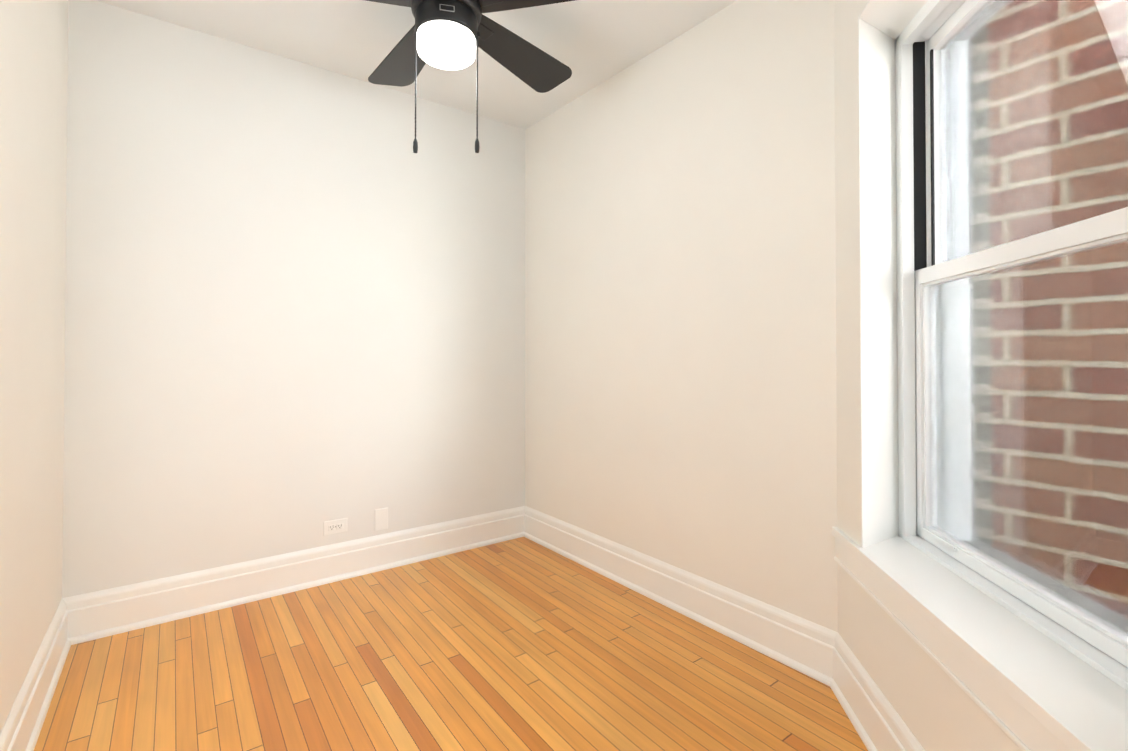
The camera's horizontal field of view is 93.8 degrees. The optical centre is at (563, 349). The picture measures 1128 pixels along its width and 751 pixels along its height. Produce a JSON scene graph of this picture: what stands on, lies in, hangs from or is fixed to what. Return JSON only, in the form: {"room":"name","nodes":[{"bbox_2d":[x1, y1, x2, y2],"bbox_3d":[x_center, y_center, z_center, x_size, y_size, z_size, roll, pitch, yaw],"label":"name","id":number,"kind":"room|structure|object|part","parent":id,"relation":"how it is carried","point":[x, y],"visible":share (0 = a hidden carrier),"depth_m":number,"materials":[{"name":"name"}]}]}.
{"room":"empty bedroom","nodes":[
{"label":"empty bedroom","id":0,"kind":"room"},
{"bbox_2d":[0,0,67,732],"bbox_3d":[-0.971,-0.218,0.558,0.200,2.990,4.137,0,-1,-37],"label":"wall","id":1,"kind":"structure","parent":0,"point":[33,94],"depth_m":1.61,"materials":[{"name":"beige paint"}]},
{"bbox_2d":[62,0,524,597],"bbox_3d":[-1.065,-0.191,2.937,2.880,2.990,0.200,0,-1,-37],"label":"wall","id":2,"kind":"structure","parent":0,"point":[294,304],"depth_m":2.54,"materials":[{"name":"paint"}]},
{"bbox_2d":[323,518,346,535],"bbox_3d":[-1.174,0.910,2.714,0.115,0.070,0.009,0,-1,-37],"label":"duplex electrical outlet","id":3,"kind":"object","parent":2,"relation":"attached to","point":[335,526],"visible":1,"depth_m":2.71,"materials":[{"name":"white plastic"}]},
{"bbox_2d":[328,523,342,530],"bbox_3d":[-1.173,0.910,2.712,0.072,0.028,0.004,0,-1,-37],"label":"receptacle","id":4,"kind":"object","parent":3,"relation":"attached to","point":[331,526],"depth_m":2.71,"materials":[{"name":"white plastic"}]},
{"bbox_2d":[375,508,387,530],"bbox_3d":[-0.987,0.917,2.854,0.070,0.115,0.007,0,-1,-37],"label":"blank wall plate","id":5,"kind":"object","parent":2,"relation":"attached to","point":[381,519],"visible":1,"depth_m":2.85,"materials":[{"name":"white plastic"}]},
{"bbox_2d":[96,0,736,129],"bbox_3d":[0.004,-1.545,1.294,2.465,0.180,3.977,0,-1,-37],"label":"ceiling","id":6,"kind":"structure","parent":0,"point":[591,44],"depth_m":2.42,"materials":[{"name":"white paint"}]},
{"bbox_2d":[365,0,574,152],"bbox_3d":[-0.437,-1.067,1.884,1.290,0.761,1.234,0,-1,-37],"label":"ceiling fan","id":7,"kind":"object","parent":6,"relation":"hanging from","point":[448,34],"visible":1,"depth_m":1.89,"materials":[{"name":"black"}]},
{"bbox_3d":[-0.759,-1.205,1.738,0.590,0.016,0.200,0,10,-17],"label":"blade","id":8,"kind":"part","parent":7,"relation":"part of","materials":[{"name":"black wood"}]},
{"bbox_3d":[-0.626,-1.201,2.146,0.200,0.016,0.590,-13,7,-35],"label":"blade","id":9,"kind":"part","parent":7,"relation":"part of","materials":[{"name":"black wood"}]},
{"bbox_3d":[-0.519,-0.899,1.848,0.017,0.423,0.017,0,-1,-37],"label":"pull chain","id":10,"kind":"part","parent":7,"relation":"part of","materials":[{"name":"black metal"}]},
{"bbox_3d":[-0.303,-0.899,1.846,0.017,0.423,0.017,0,-1,-37],"label":"pull chain","id":11,"kind":"part","parent":7,"relation":"part of","materials":[{"name":"black metal"}]},
{"bbox_3d":[-0.197,-1.201,2.145,0.200,0.016,0.590,-14,-9,36],"label":"blade","id":12,"kind":"part","parent":7,"relation":"part of","materials":[{"name":"black wood"}]},
{"bbox_3d":[-0.064,-1.205,1.737,0.590,0.016,0.200,0,-12,19],"label":"blade","id":13,"kind":"part","parent":7,"relation":"part of","materials":[{"name":"black wood"}]},
{"bbox_2d":[34,537,867,750],"bbox_3d":[0.004,1.225,1.264,2.465,0.120,3.977,0,-1,-37],"label":"floor","id":14,"kind":"structure","parent":0,"point":[522,644],"depth_m":1.89,"materials":[{"name":"brown wood"}]},
{"bbox_2d":[525,0,837,631],"bbox_3d":[0.438,-0.193,2.830,0.418,2.990,2.179,0,-1,-37],"label":"wall","id":15,"kind":"structure","parent":0,"point":[680,326],"depth_m":2.32,"materials":[{"name":"beige paint"}]},
{"bbox_2d":[834,0,1021,750],"bbox_3d":[1.038,-0.212,1.052,0.370,2.990,1.620,0,-1,7],"label":"wall","id":16,"kind":"structure","parent":0,"point":[935,706],"depth_m":1.69,"materials":[{"name":"beige paint"}]},
{"bbox_2d":[0,506,924,750],"bbox_3d":[0.003,1.074,1.265,2.224,0.183,3.737,0,-1,-37],"label":"baseboard","id":17,"kind":"structure","parent":16,"relation":"attached to","point":[822,654],"depth_m":2.28,"materials":[{"name":"white paint"}]},
{"bbox_2d":[832,527,1127,750],"bbox_3d":[0.960,0.630,1.263,0.190,0.030,1.174,0,-1,7],"label":"windowsill","id":18,"kind":"structure","parent":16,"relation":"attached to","point":[1068,699],"depth_m":1.08,"materials":[{"name":"white paint"}]},
{"bbox_2d":[834,0,1127,750],"bbox_3d":[1.021,-0.164,1.264,0.310,1.782,1.154,0,-1,7],"label":"window","id":19,"kind":"structure","parent":16,"relation":"in","point":[1028,384],"depth_m":1.35,"materials":[{"name":"white plastic"}]},
{"bbox_2d":[913,41,934,270],"bbox_3d":[1.109,-0.639,1.250,0.044,0.763,0.989,0,-1,7],"label":"liner","id":20,"kind":"object","parent":19,"relation":"attached to","point":[919,159],"visible":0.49,"depth_m":1.73,"materials":[{"name":"black"}]},
{"bbox_3d":[1.083,0.567,1.240,0.011,0.016,0.744,0,-1,8],"label":"sash lift handle","id":21,"kind":"part","parent":19,"relation":"part of","materials":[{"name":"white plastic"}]},
{"bbox_3d":[0.875,0.686,1.274,0.014,0.083,1.154,0,-1,8],"label":"window sill apron","id":22,"kind":"part","parent":19,"relation":"part of","materials":[{"name":"beige wood"}]},
{"bbox_3d":[1.146,-0.620,1.245,0.035,0.797,0.984,0,-1,8],"label":"window sash","id":23,"kind":"part","parent":19,"relation":"part of","materials":[{"name":"white wood"}]},
{"bbox_3d":[1.106,0.167,1.241,0.035,0.864,0.984,0,-1,7],"label":"window sash","id":24,"kind":"part","parent":19,"relation":"part of","materials":[{"name":"white wood"}]}
]}

